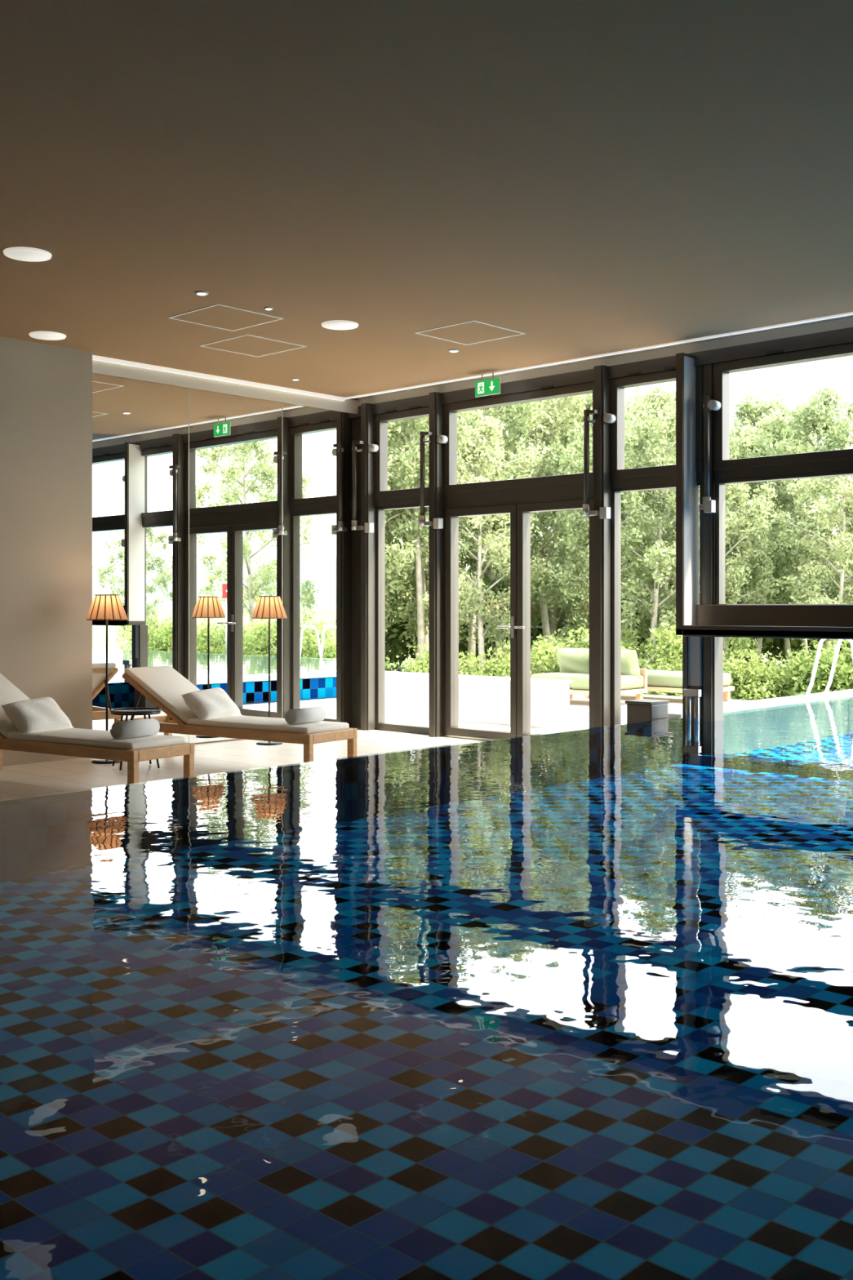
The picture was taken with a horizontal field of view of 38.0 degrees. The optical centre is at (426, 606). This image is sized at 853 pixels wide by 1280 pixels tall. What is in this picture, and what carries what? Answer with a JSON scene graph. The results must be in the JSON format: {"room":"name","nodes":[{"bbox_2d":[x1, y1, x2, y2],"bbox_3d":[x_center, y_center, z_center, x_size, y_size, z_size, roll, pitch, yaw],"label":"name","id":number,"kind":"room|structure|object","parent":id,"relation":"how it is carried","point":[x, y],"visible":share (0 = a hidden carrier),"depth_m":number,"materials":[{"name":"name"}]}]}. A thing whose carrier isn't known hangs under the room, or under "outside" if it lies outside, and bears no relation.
{"room":"indoor swimming pool","nodes":[
{"label":"indoor swimming pool","id":0,"kind":"room"},
{"bbox_2d":[0,336,92,765],"bbox_3d":[-6.951,-0.440,6.300,0.360,3.420,11.700,0,0,43],"label":"wall","id":1,"kind":"structure","parent":0,"point":[46,390],"depth_m":10.13,"materials":[{"name":"beige paint"}]},
{"bbox_2d":[92,355,359,414],"bbox_3d":[-1.784,-2.080,11.763,0.080,0.140,3.340,0,0,43],"label":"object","id":2,"kind":"structure","parent":1,"relation":"attached to","point":[104,366],"depth_m":11.56,"materials":[{"name":"beige paint"}]},
{"bbox_2d":[194,398,359,743],"bbox_3d":[-1.811,-0.590,11.925,0.180,3.720,3.540,0,0,43],"label":"wall mirror backing","id":3,"kind":"object","parent":1,"relation":"attached to","point":[352,398],"visible":0.07,"depth_m":11.69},
{"bbox_2d":[92,373,359,742],"bbox_3d":[-1.803,-0.375,11.776,0.025,3.260,3.328,0,0,43],"label":"wall mirror","id":4,"kind":"object","parent":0,"point":[206,504],"depth_m":11.66,"materials":[{"name":"clear mirror"}]},
{"bbox_2d":[0,728,482,801],"bbox_3d":[-4.479,1.330,6.307,3.960,0.120,15.090,0,0,43],"label":"floor","id":5,"kind":"structure","parent":0,"point":[19,781],"depth_m":9.96,"materials":[{"name":"tile"}]},
{"bbox_2d":[0,673,194,785],"bbox_3d":[-2.633,0.890,8.871,2.100,0.761,0.570,0,0,33],"label":"sun lounger","id":6,"kind":"object","parent":5,"relation":"on","point":[39,726],"visible":0.94,"depth_m":8.57,"materials":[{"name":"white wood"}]},
{"bbox_2d":[110,718,159,739],"bbox_3d":[-1.991,0.833,8.452,0.124,0.117,0.340,0,0,33],"label":"rolled towel","id":7,"kind":"object","parent":6,"relation":"on","point":[148,726],"visible":1,"depth_m":8.38,"materials":[{"name":"white fabric"}]},
{"bbox_2d":[85,594,127,764],"bbox_3d":[-2.614,0.585,10.115,0.330,1.369,0.330,0,0,43],"label":"floor lamp","id":8,"kind":"object","parent":5,"relation":"on","point":[106,607],"visible":0.98,"depth_m":10.02,"materials":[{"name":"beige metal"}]},
{"bbox_2d":[110,706,161,770],"bbox_3d":[-2.290,1.036,9.744,0.403,0.456,0.403,0,0,43],"label":"side table","id":9,"kind":"object","parent":5,"relation":"on","point":[126,713],"visible":0.52,"depth_m":9.66,"materials":[{"name":"black metal"}]},
{"bbox_2d":[116,665,357,762],"bbox_3d":[-1.556,0.890,9.928,2.100,0.761,0.570,0,0,35],"label":"sun lounger","id":10,"kind":"object","parent":5,"relation":"on","point":[189,709],"visible":0.86,"depth_m":9.89,"materials":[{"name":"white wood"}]},
{"bbox_2d":[284,706,325,724],"bbox_3d":[-0.929,0.833,9.487,0.124,0.117,0.340,0,0,35],"label":"rolled towel","id":11,"kind":"object","parent":10,"relation":"on","point":[317,713],"visible":1,"depth_m":9.41,"materials":[{"name":"white fabric"}]},
{"bbox_2d":[251,595,287,745],"bbox_3d":[-1.455,0.585,11.456,0.330,1.369,0.330,0,0,43],"label":"floor lamp","id":12,"kind":"object","parent":5,"relation":"on","point":[268,607],"visible":0.97,"depth_m":11.36,"materials":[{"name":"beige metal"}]},
{"bbox_2d":[0,761,852,1279],"bbox_3d":[4.019,1.166,2.539,13.600,0.448,21.200,0,0,43],"label":"swimming pool","id":13,"kind":"object","parent":5,"relation":"in","point":[533,1027],"visible":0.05,"depth_m":3.79,"materials":[{"name":"liquid"}]},
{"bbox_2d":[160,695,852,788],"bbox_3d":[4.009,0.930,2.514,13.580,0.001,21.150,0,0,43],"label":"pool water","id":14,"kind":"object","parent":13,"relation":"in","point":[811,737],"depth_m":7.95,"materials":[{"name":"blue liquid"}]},
{"bbox_2d":[682,635,702,721],"bbox_3d":[2.195,0.720,10.142,0.215,0.980,0.230,0,0,43],"label":"post","id":15,"kind":"object","parent":13,"relation":"on","point":[691,646],"visible":0.59,"depth_m":10.17,"materials":[{"name":"brown metal"}]},
{"bbox_2d":[668,688,852,718],"bbox_3d":[4.112,1.242,12.833,0.328,0.655,6.040,0,0,43],"label":"pool coping","id":16,"kind":"object","parent":13,"relation":"attached to","point":[815,696],"visible":0.17,"depth_m":12.03,"materials":[{"name":"stone"}]},
{"bbox_2d":[804,639,852,697],"bbox_3d":[4.201,0.742,12.449,0.637,0.960,0.456,0,0,43],"label":"pool ladder","id":17,"kind":"object","parent":16,"relation":"attached to","point":[820,643],"visible":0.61,"depth_m":12.47,"materials":[{"name":"white metal"}]},
{"bbox_2d":[429,391,444,737],"bbox_3d":[0.140,-0.410,12.158,0.110,3.360,0.255,0,0,43],"label":"column","id":18,"kind":"structure","parent":5,"relation":"on","point":[436,407],"depth_m":12.06,"materials":[{"name":"black metal"}]},
{"bbox_2d":[360,403,376,730],"bbox_3d":[-0.561,-0.410,12.814,0.110,3.360,0.255,0,0,43],"label":"column","id":19,"kind":"structure","parent":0,"point":[368,508],"depth_m":12.72,"materials":[{"name":"black metal"}]},
{"bbox_2d":[0,0,852,397],"bbox_3d":[0.437,-2.300,1.447,17.340,0.300,14.710,0,0,43],"label":"ceiling","id":20,"kind":"structure","parent":0,"point":[580,178],"depth_m":6.10,"materials":[{"name":"beige paint"}]},
{"bbox_2d":[3,246,52,262],"bbox_3d":[-2.429,-2.142,7.532,0.284,0.016,0.284,0,0,43],"label":"ceiling speaker","id":21,"kind":"object","parent":20,"relation":"in","point":[19,253],"depth_m":7.49},
{"bbox_2d":[28,331,66,340],"bbox_3d":[-2.999,-2.142,9.791,0.284,0.016,0.284,0,0,43],"label":"ceiling speaker","id":22,"kind":"object","parent":20,"relation":"in","point":[46,335],"depth_m":9.75},
{"bbox_2d":[194,290,208,295],"bbox_3d":[-1.540,-2.143,8.467,0.096,0.013,0.096,0,0,43],"label":"recessed light","id":23,"kind":"object","parent":20,"relation":"in","point":[198,292],"visible":1,"depth_m":8.44,"materials":[{"name":"white"}]},
{"bbox_2d":[167,303,284,331],"bbox_3d":[-1.494,-2.148,9.212,0.610,0.004,0.610,0,0,43],"label":"ceiling access panel","id":24,"kind":"object","parent":20,"relation":"in","point":[216,316],"depth_m":9.20,"materials":[{"name":"paint"}]},
{"bbox_2d":[199,334,306,357],"bbox_3d":[-1.431,-2.148,10.201,0.630,0.004,0.620,0,0,43],"label":"ceiling access panel","id":25,"kind":"object","parent":20,"relation":"in","point":[246,344],"depth_m":10.18,"materials":[{"name":"paint"}]},
{"bbox_2d":[263,306,273,310],"bbox_3d":[-1.137,-2.143,8.898,0.067,0.013,0.067,0,0,43],"label":"recessed light","id":26,"kind":"object","parent":20,"relation":"in","point":[264,308],"visible":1,"depth_m":8.88,"materials":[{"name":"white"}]},
{"bbox_2d":[321,320,358,329],"bbox_3d":[-0.659,-2.142,9.423,0.284,0.016,0.284,0,0,43],"label":"ceiling speaker","id":27,"kind":"object","parent":20,"relation":"in","point":[335,324],"depth_m":9.38},
{"bbox_2d":[448,349,459,352],"bbox_3d":[0.229,-2.143,10.372,0.096,0.013,0.096,0,0,43],"label":"recessed light","id":28,"kind":"object","parent":20,"relation":"in","point":[449,350],"visible":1,"depth_m":10.35,"materials":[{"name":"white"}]},
{"bbox_2d":[414,320,525,345],"bbox_3d":[0.343,-2.148,9.718,0.620,0.004,0.620,0,0,43],"label":"ceiling access panel","id":29,"kind":"object","parent":20,"relation":"attached to","point":[471,332],"depth_m":9.69,"materials":[{"name":"paint"}]},
{"bbox_2d":[475,372,500,397],"bbox_3d":[0.561,-2.047,11.386,0.300,0.205,0.022,0,0,43],"label":"exit sign","id":30,"kind":"object","parent":20,"relation":"attached to","point":[487,387],"visible":1,"depth_m":11.37,"materials":[{"name":"green plastic"}]},
{"bbox_2d":[344,311,852,399],"bbox_3d":[5.597,-2.294,7.123,17.560,0.312,0.630,0,0,43],"label":"trim","id":31,"kind":"structure","parent":20,"relation":"attached to","point":[847,315],"depth_m":10.49,"materials":[{"name":"white paint"}]},
{"bbox_2d":[593,364,611,727],"bbox_3d":[1.571,-0.410,10.818,0.110,3.360,0.255,0,0,43],"label":"column","id":32,"kind":"structure","parent":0,"point":[602,481],"depth_m":10.72,"materials":[{"name":"black metal"}]},
{"bbox_2d":[356,317,852,508],"bbox_3d":[3.077,-1.600,9.604,10.090,1.140,0.370,0,0,43],"label":"facade transoms","id":33,"kind":"object","parent":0,"point":[836,332],"visible":0.74,"depth_m":10.54,"materials":[{"name":"black metal"}]},
{"bbox_2d":[360,417,360,728],"bbox_3d":[-0.613,-0.355,12.941,0.140,3.250,0.100,0,0,43],"label":"trim","id":34,"kind":"structure","parent":33,"relation":"attached to","point":[360,418],"depth_m":12.95,"materials":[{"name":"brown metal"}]},
{"bbox_2d":[351,440,378,533],"bbox_3d":[-0.636,-1.235,12.717,0.283,0.950,0.132,0,0,18],"label":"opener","id":35,"kind":"object","parent":33,"relation":"attached to","point":[368,527],"visible":1,"depth_m":12.72,"materials":[{"name":"brown metal"}]},
{"bbox_2d":[374,405,429,734],"bbox_3d":[-0.195,-0.364,12.502,0.850,3.268,0.150,0,0,43],"label":"window","id":36,"kind":"structure","parent":33,"relation":"attached to","point":[381,420],"depth_m":12.75,"materials":[{"name":"brown metal"}]},
{"bbox_2d":[418,431,448,528],"bbox_3d":[0.065,-1.235,12.061,0.283,0.950,0.132,0,0,18],"label":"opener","id":37,"kind":"object","parent":33,"relation":"attached to","point":[437,523],"visible":1,"depth_m":12.07,"materials":[{"name":"brown metal"}]},
{"bbox_2d":[443,489,593,740],"bbox_3d":[0.859,0.120,11.492,1.850,2.300,0.245,0,0,43],"label":"door","id":38,"kind":"structure","parent":33,"relation":"attached to","point":[520,508],"depth_m":11.49,"materials":[{"name":"brown metal"}]},
{"bbox_2d":[443,382,593,493],"bbox_3d":[0.871,-1.554,11.505,1.850,0.888,0.150,0,0,43],"label":"window","id":39,"kind":"structure","parent":33,"relation":"attached to","point":[450,415],"depth_m":11.70,"materials":[{"name":"brown metal"}]},
{"bbox_2d":[582,409,616,519],"bbox_3d":[1.496,-1.235,10.722,0.283,0.950,0.132,0,0,18],"label":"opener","id":40,"kind":"object","parent":33,"relation":"attached to","point":[605,512],"visible":1,"depth_m":10.73,"materials":[{"name":"brown metal"}]},
{"bbox_2d":[609,365,702,724],"bbox_3d":[1.959,-0.364,10.486,0.910,3.268,0.150,0,0,43],"label":"window","id":41,"kind":"structure","parent":33,"relation":"attached to","point":[617,386],"depth_m":10.74,"materials":[{"name":"brown metal"}]},
{"bbox_2d":[698,395,720,513],"bbox_3d":[2.301,-1.235,10.029,0.145,0.950,0.130,0,0,43],"label":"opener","id":42,"kind":"object","parent":33,"relation":"attached to","point":[708,505],"visible":1,"depth_m":10.01,"materials":[{"name":"brown metal"}]},
{"bbox_2d":[675,352,852,639],"bbox_3d":[3.344,-0.910,9.018,3.360,2.300,0.260,0,0,43],"label":"surround","id":43,"kind":"object","parent":33,"relation":"attached to","point":[693,619],"visible":1,"depth_m":10.04,"materials":[{"name":"brown metal"}]},
{"bbox_2d":[714,342,852,604],"bbox_3d":[3.039,-0.914,9.475,1.830,2.168,0.150,0,0,43],"label":"window","id":44,"kind":"structure","parent":33,"relation":"in","point":[722,371],"depth_m":9.91,"materials":[{"name":"brown metal"}]},
{"bbox_2d":[702,364,723,720],"bbox_3d":[2.350,-0.440,10.158,0.110,3.300,0.155,0,0,43],"label":"column","id":45,"kind":"structure","parent":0,"point":[713,646],"depth_m":10.09,"materials":[{"name":"black metal"}]},
{"label":"outside","id":46,"kind":"structure","parent":0,"visible":0},
{"bbox_2d":[386,640,832,697],"bbox_3d":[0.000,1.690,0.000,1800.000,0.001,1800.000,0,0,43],"label":"ground","id":47,"kind":"structure","parent":46,"point":[399,668],"depth_m":36.98,"materials":[{"name":"green plant"}]},
{"bbox_2d":[385,657,402,671],"bbox_3d":[-0.914,1.192,20.097,1.195,1.018,1.181,0,0,30],"label":"shrub","id":48,"kind":"object","parent":47,"relation":"on","point":[388,666],"visible":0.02,"depth_m":20.16,"materials":[{"name":"green plant"}]},
{"bbox_2d":[387,584,403,639],"bbox_3d":[-2.995,-0.210,33.914,4.737,3.870,6.136,0,0,-9],"label":"shrub","id":49,"kind":"object","parent":47,"relation":"on","point":[391,632],"visible":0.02,"depth_m":31.91,"materials":[{"name":"green plant"}]},
{"bbox_2d":[385,561,417,671],"bbox_3d":[-1.848,0.047,32.731,4.008,3.354,4.054,0,0,-11],"label":"shrub","id":50,"kind":"object","parent":47,"relation":"on","point":[395,646],"visible":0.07,"depth_m":32.01,"materials":[{"name":"green plant"}]},
{"bbox_2d":[385,422,429,617],"bbox_3d":[-1.268,-1.491,21.770,3.515,6.372,3.032,0,0,-37],"label":"birch tree","id":51,"kind":"object","parent":47,"relation":"on","point":[394,564],"visible":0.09,"depth_m":21.31,"materials":[{"name":"green plant"}]},
{"bbox_2d":[385,420,429,642],"bbox_3d":[-1.339,-1.147,23.472,3.264,5.683,3.039,0,0,-25],"label":"birch tree","id":52,"kind":"object","parent":47,"relation":"on","point":[402,589],"visible":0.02,"depth_m":23.61,"materials":[{"name":"green plant"}]},
{"bbox_2d":[391,657,429,672],"bbox_3d":[-0.081,1.261,20.009,1.090,0.875,1.103,0,0,-44],"label":"shrub","id":53,"kind":"object","parent":47,"relation":"on","point":[404,669],"visible":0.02,"depth_m":19.97,"materials":[{"name":"green plant"}]},
{"bbox_2d":[385,408,483,660],"bbox_3d":[-0.162,-1.546,21.755,2.486,6.485,3.046,0,0,-39],"label":"birch tree","id":54,"kind":"object","parent":47,"relation":"on","point":[407,463],"visible":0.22,"depth_m":21.52,"materials":[{"name":"green plant"}]},
{"bbox_2d":[386,417,506,661],"bbox_3d":[0.002,-1.364,24.672,3.214,6.119,2.623,0,0,11],"label":"birch tree","id":55,"kind":"object","parent":47,"relation":"on","point":[404,538],"visible":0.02,"depth_m":24.70,"materials":[{"name":"green plant"}]},
{"bbox_2d":[385,552,510,669],"bbox_3d":[-0.148,-0.072,33.620,4.592,3.588,5.948,0,0,-29],"label":"shrub","id":56,"kind":"object","parent":47,"relation":"on","point":[461,634],"visible":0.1,"depth_m":32.45,"materials":[{"name":"green plant"}]},
{"bbox_2d":[385,419,511,657],"bbox_3d":[-0.273,-2.082,27.692,4.536,7.553,3.380,0,0,2],"label":"birch tree","id":57,"kind":"object","parent":47,"relation":"on","point":[412,617],"visible":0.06,"depth_m":27.03,"materials":[{"name":"green plant"}]},
{"bbox_2d":[402,642,497,675],"bbox_3d":[0.353,1.135,20.010,1.475,1.130,1.911,0,0,37],"label":"shrub","id":58,"kind":"object","parent":47,"relation":"on","point":[465,670],"visible":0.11,"depth_m":19.77,"materials":[{"name":"green plant"}]},
{"bbox_2d":[416,571,510,664],"bbox_3d":[0.966,0.205,34.736,3.683,3.032,3.726,0,0,6],"label":"shrub","id":59,"kind":"object","parent":47,"relation":"on","point":[464,639],"visible":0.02,"depth_m":33.81,"materials":[{"name":"green plant"}]},
{"bbox_2d":[393,407,543,603],"bbox_3d":[0.999,-2.267,30.762,4.050,7.937,3.989,0,0,-10],"label":"birch tree","id":60,"kind":"object","parent":47,"relation":"on","point":[542,455],"visible":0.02,"depth_m":30.67,"materials":[{"name":"green plant"}]},
{"bbox_2d":[396,414,553,670],"bbox_3d":[1.001,-0.844,21.686,2.472,5.076,2.866,0,0,-43],"label":"birch tree","id":61,"kind":"object","parent":47,"relation":"on","point":[489,449],"visible":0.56,"depth_m":21.59,"materials":[{"name":"green plant"}]},
{"bbox_2d":[426,408,564,675],"bbox_3d":[1.103,-2.110,27.350,3.002,7.614,3.678,0,0,-37],"label":"birch tree","id":62,"kind":"object","parent":47,"relation":"on","point":[472,643],"visible":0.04,"depth_m":26.94,"materials":[{"name":"green plant"}]},
{"bbox_2d":[426,400,567,662],"bbox_3d":[1.084,-1.612,24.669,3.169,6.625,2.909,0,0,42],"label":"birch tree","id":63,"kind":"object","parent":47,"relation":"on","point":[520,410],"visible":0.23,"depth_m":24.28,"materials":[{"name":"green plant"}]},
{"bbox_2d":[484,649,542,677],"bbox_3d":[1.324,1.206,19.983,1.113,0.988,1.100,0,0,-18],"label":"shrub","id":64,"kind":"object","parent":47,"relation":"on","point":[505,671],"visible":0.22,"depth_m":19.96,"materials":[{"name":"green plant"}]},
{"bbox_2d":[497,428,546,657],"bbox_3d":[2.182,-1.916,31.582,3.810,7.225,3.110,0,0,-4],"label":"birch tree","id":65,"kind":"object","parent":47,"relation":"on","point":[536,430],"visible":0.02,"depth_m":31.74,"materials":[{"name":"green plant"}]},
{"bbox_2d":[467,628,580,676],"bbox_3d":[1.815,1.038,20.621,1.802,1.329,2.335,0,0,42],"label":"shrub","id":66,"kind":"object","parent":47,"relation":"on","point":[544,653],"visible":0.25,"depth_m":19.98,"materials":[{"name":"green plant"}]},
{"bbox_2d":[488,590,567,654],"bbox_3d":[3.252,0.165,34.969,3.663,3.113,3.705,0,0,-6],"label":"shrub","id":67,"kind":"object","parent":47,"relation":"on","point":[540,624],"visible":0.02,"depth_m":34.08,"materials":[{"name":"green plant"}]},
{"bbox_2d":[471,394,591,642],"bbox_3d":[2.259,-2.207,27.649,3.842,7.818,3.528,0,0,34],"label":"birch tree","id":68,"kind":"object","parent":47,"relation":"on","point":[575,410],"visible":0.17,"depth_m":27.19,"materials":[{"name":"green plant"}]},
{"bbox_2d":[499,394,591,646],"bbox_3d":[3.501,-2.449,32.221,3.734,8.289,5.010,0,0,-29],"label":"birch tree","id":69,"kind":"object","parent":47,"relation":"on","point":[535,616],"visible":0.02,"depth_m":31.64,"materials":[{"name":"green plant"}]},
{"bbox_2d":[530,639,582,673],"bbox_3d":[2.335,1.117,20.703,1.850,1.167,1.428,0,0,-19],"label":"shrub","id":70,"kind":"object","parent":47,"relation":"on","point":[556,668],"visible":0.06,"depth_m":20.38,"materials":[{"name":"green plant"}]},
{"bbox_2d":[385,693,748,733],"bbox_3d":[0.873,1.472,15.905,8.540,0.395,6.180,0,0,43],"label":"terrace","id":71,"kind":"object","parent":47,"relation":"on","point":[579,705],"visible":0.02,"depth_m":14.18,"materials":[{"name":"stone"}]},
{"bbox_2d":[385,671,572,728],"bbox_3d":[-0.632,1.032,15.006,5.570,0.485,0.490,0,0,43],"label":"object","id":72,"kind":"object","parent":71,"relation":"on","point":[482,699],"visible":0.44,"depth_m":13.54,"materials":[{"name":"white"}]},
{"bbox_2d":[530,648,647,699],"bbox_3d":[2.112,0.915,16.307,1.300,0.710,0.900,0,0,43],"label":"daybed","id":73,"kind":"object","parent":71,"relation":"on","point":[574,663],"visible":0.6,"depth_m":16.12,"materials":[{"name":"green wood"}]},
{"bbox_2d":[625,698,669,723],"bbox_3d":[1.849,1.028,10.363,0.258,0.485,0.280,0,0,43],"label":"side table","id":74,"kind":"object","parent":71,"relation":"on","point":[641,709],"visible":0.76,"depth_m":10.28,"materials":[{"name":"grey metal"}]},
{"bbox_2d":[584,669,734,701],"bbox_3d":[3.151,0.968,16.978,1.900,0.604,0.900,0,0,43],"label":"daybed","id":75,"kind":"object","parent":71,"relation":"on","point":[661,681],"visible":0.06,"depth_m":16.48,"materials":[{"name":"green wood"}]},
{"bbox_2d":[485,527,670,663],"bbox_3d":[4.463,-0.567,34.199,5.574,4.596,7.221,0,0,-33],"label":"shrub","id":76,"kind":"object","parent":47,"relation":"on","point":[562,620],"visible":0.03,"depth_m":33.10,"materials":[{"name":"green plant"}]},
{"bbox_2d":[533,393,654,621],"bbox_3d":[3.948,-1.681,28.773,3.193,6.752,3.701,0,0,-8],"label":"birch tree","id":77,"kind":"object","parent":47,"relation":"on","point":[589,401],"visible":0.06,"depth_m":28.41,"materials":[{"name":"green plant"}]},
{"bbox_2d":[530,407,675,647],"bbox_3d":[3.247,-1.076,23.783,2.558,5.539,3.433,0,0,-39],"label":"birch tree","id":78,"kind":"object","parent":47,"relation":"on","point":[549,517],"visible":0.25,"depth_m":23.53,"materials":[{"name":"green plant"}]},
{"bbox_2d":[542,385,672,607],"bbox_3d":[4.380,-2.372,31.625,3.856,8.135,4.470,0,0,-41],"label":"birch tree","id":79,"kind":"object","parent":47,"relation":"on","point":[646,388],"visible":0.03,"depth_m":31.79,"materials":[{"name":"green plant"}]},
{"bbox_2d":[548,431,671,604],"bbox_3d":[2.910,-0.615,20.974,1.888,4.619,2.313,0,0,-35],"label":"birch tree","id":80,"kind":"object","parent":47,"relation":"on","point":[571,582],"visible":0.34,"depth_m":20.66,"materials":[{"name":"green plant"}]},
{"bbox_2d":[556,621,682,695],"bbox_3d":[3.065,0.922,20.243,2.131,1.565,2.761,0,0,-8],"label":"shrub","id":81,"kind":"object","parent":47,"relation":"on","point":[671,638],"visible":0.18,"depth_m":19.86,"materials":[{"name":"green plant"}]},
{"bbox_2d":[535,557,744,662],"bbox_3d":[5.729,-0.037,32.434,5.592,3.517,4.316,0,0,32],"label":"shrub","id":82,"kind":"object","parent":47,"relation":"on","point":[669,582],"visible":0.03,"depth_m":31.63,"materials":[{"name":"green plant"}]},
{"bbox_2d":[567,386,751,662],"bbox_3d":[3.850,-0.993,20.683,2.917,5.375,2.517,0,0,-15],"label":"birch tree","id":83,"kind":"object","parent":47,"relation":"on","point":[659,428],"visible":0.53,"depth_m":20.43,"materials":[{"name":"green plant"}]},
{"bbox_2d":[642,648,682,696],"bbox_3d":[3.748,1.200,19.561,1.163,1.000,1.149,0,0,27],"label":"shrub","id":84,"kind":"object","parent":47,"relation":"on","point":[674,668],"visible":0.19,"depth_m":19.47,"materials":[{"name":"green plant"}]},
{"bbox_2d":[581,387,747,645],"bbox_3d":[5.249,-1.492,26.348,2.855,6.372,3.831,0,0,-37],"label":"birch tree","id":85,"kind":"object","parent":47,"relation":"on","point":[644,622],"visible":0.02,"depth_m":26.51,"materials":[{"name":"green plant"}]},
{"bbox_2d":[621,439,729,631],"bbox_3d":[4.512,-0.804,23.671,2.597,4.997,2.120,0,0,36],"label":"birch tree","id":86,"kind":"object","parent":47,"relation":"on","point":[648,495],"visible":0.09,"depth_m":23.42,"materials":[{"name":"green plant"}]},
{"bbox_2d":[632,582,732,659],"bbox_3d":[6.502,0.051,33.294,4.048,3.347,4.095,0,0,34],"label":"shrub","id":87,"kind":"object","parent":47,"relation":"on","point":[671,582],"visible":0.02,"depth_m":32.33,"materials":[{"name":"green plant"}]},
{"bbox_2d":[636,625,759,693],"bbox_3d":[4.355,0.974,20.261,1.757,1.458,2.276,0,0,-26],"label":"shrub","id":88,"kind":"object","parent":47,"relation":"on","point":[743,642],"visible":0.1,"depth_m":20.04,"materials":[{"name":"green plant"}]},
{"bbox_2d":[662,481,782,662],"bbox_3d":[4.889,-0.431,20.622,2.116,4.254,1.942,0,0,1],"label":"birch tree","id":89,"kind":"object","parent":47,"relation":"on","point":[733,576],"visible":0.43,"depth_m":20.43,"materials":[{"name":"green plant"}]},
{"bbox_2d":[670,434,808,665],"bbox_3d":[5.758,-0.804,23.691,2.608,4.997,2.129,0,0,-10],"label":"birch tree","id":90,"kind":"object","parent":47,"relation":"on","point":[745,451],"visible":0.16,"depth_m":23.37,"materials":[{"name":"green plant"}]},
{"bbox_2d":[641,534,842,666],"bbox_3d":[8.855,-0.096,33.124,6.048,3.638,4.668,0,0,12],"label":"shrub","id":91,"kind":"object","parent":47,"relation":"on","point":[767,649],"visible":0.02,"depth_m":31.82,"materials":[{"name":"green plant"}]},
{"bbox_2d":[723,646,791,700],"bbox_3d":[5.116,1.172,19.310,1.256,1.057,1.271,0,0,-41],"label":"shrub","id":92,"kind":"object","parent":47,"relation":"on","point":[745,679],"visible":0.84,"depth_m":19.06,"materials":[{"name":"green plant"}]},
{"bbox_2d":[728,391,791,656],"bbox_3d":[8.344,-1.824,30.942,3.644,7.049,3.590,0,0,-5],"label":"birch tree","id":93,"kind":"object","parent":47,"relation":"on","point":[747,408],"visible":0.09,"depth_m":30.74,"materials":[{"name":"green plant"}]},
{"bbox_2d":[724,408,836,663],"bbox_3d":[7.630,-1.336,27.260,2.933,6.071,2.693,0,0,31],"label":"birch tree","id":94,"kind":"object","parent":47,"relation":"on","point":[765,420],"visible":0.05,"depth_m":26.95,"materials":[{"name":"green plant"}]},
{"bbox_2d":[737,477,833,666],"bbox_3d":[8.373,-1.243,29.564,2.890,5.883,2.934,0,0,23],"label":"birch tree","id":95,"kind":"object","parent":47,"relation":"on","point":[787,641],"visible":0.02,"depth_m":29.72,"materials":[{"name":"green plant"}]},
{"bbox_2d":[724,544,850,666],"bbox_3d":[9.406,-0.027,31.510,4.372,3.498,5.664,0,0,8],"label":"shrub","id":96,"kind":"object","parent":47,"relation":"on","point":[767,641],"visible":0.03,"depth_m":31.09,"materials":[{"name":"green plant"}]},
{"bbox_2d":[760,651,821,698],"bbox_3d":[5.726,1.203,19.369,1.117,0.995,1.104,0,0,37],"label":"shrub","id":97,"kind":"object","parent":47,"relation":"on","point":[777,689],"visible":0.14,"depth_m":19.19,"materials":[{"name":"green plant"}]},
{"bbox_2d":[741,420,852,655],"bbox_3d":[8.306,-1.309,27.408,3.182,6.007,2.745,0,0,4],"label":"birch tree","id":98,"kind":"object","parent":47,"relation":"on","point":[789,599],"visible":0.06,"depth_m":27.12,"materials":[{"name":"green plant"}]},
{"bbox_2d":[746,386,852,646],"bbox_3d":[7.485,-1.246,23.219,3.069,5.882,2.647,0,0,4],"label":"birch tree","id":99,"kind":"object","parent":47,"relation":"on","point":[833,433],"visible":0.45,"depth_m":23.05,"materials":[{"name":"green plant"}]},
{"bbox_2d":[762,543,852,657],"bbox_3d":[11.277,-0.313,31.704,5.133,4.081,6.650,0,0,42],"label":"shrub","id":100,"kind":"object","parent":47,"relation":"on","point":[791,644],"visible":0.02,"depth_m":30.46,"materials":[{"name":"green plant"}]},
{"bbox_2d":[769,443,852,650],"bbox_3d":[6.843,-0.463,20.007,2.236,4.319,2.202,0,0,-38],"label":"birch tree","id":101,"kind":"object","parent":47,"relation":"on","point":[828,513],"visible":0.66,"depth_m":19.97,"materials":[{"name":"green plant"}]},
{"bbox_2d":[773,639,852,697],"bbox_3d":[6.069,1.058,18.797,1.517,1.290,1.535,0,0,7],"label":"shrub","id":102,"kind":"object","parent":47,"relation":"on","point":[842,679],"visible":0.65,"depth_m":18.57,"materials":[{"name":"green plant"}]},
{"bbox_2d":[800,437,852,596],"bbox_3d":[9.773,-1.205,25.169,3.628,5.797,2.703,0,0,-16],"label":"birch tree","id":103,"kind":"object","parent":47,"relation":"on","point":[850,445],"visible":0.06,"depth_m":25.28,"materials":[{"name":"green plant"}]},
{"bbox_2d":[833,408,852,545],"bbox_3d":[10.695,-1.637,29.614,2.676,6.667,3.278,0,0,-35],"label":"birch tree","id":104,"kind":"object","parent":47,"relation":"on","point":[847,417],"visible":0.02,"depth_m":29.61,"materials":[{"name":"green plant"}]},
{"bbox_2d":[838,400,852,517],"bbox_3d":[8.791,-1.130,22.154,2.689,5.650,2.195,0,0,14],"label":"birch tree","id":105,"kind":"object","parent":47,"relation":"on","point":[849,409],"visible":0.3,"depth_m":22.69,"materials":[{"name":"green plant"}]}
]}

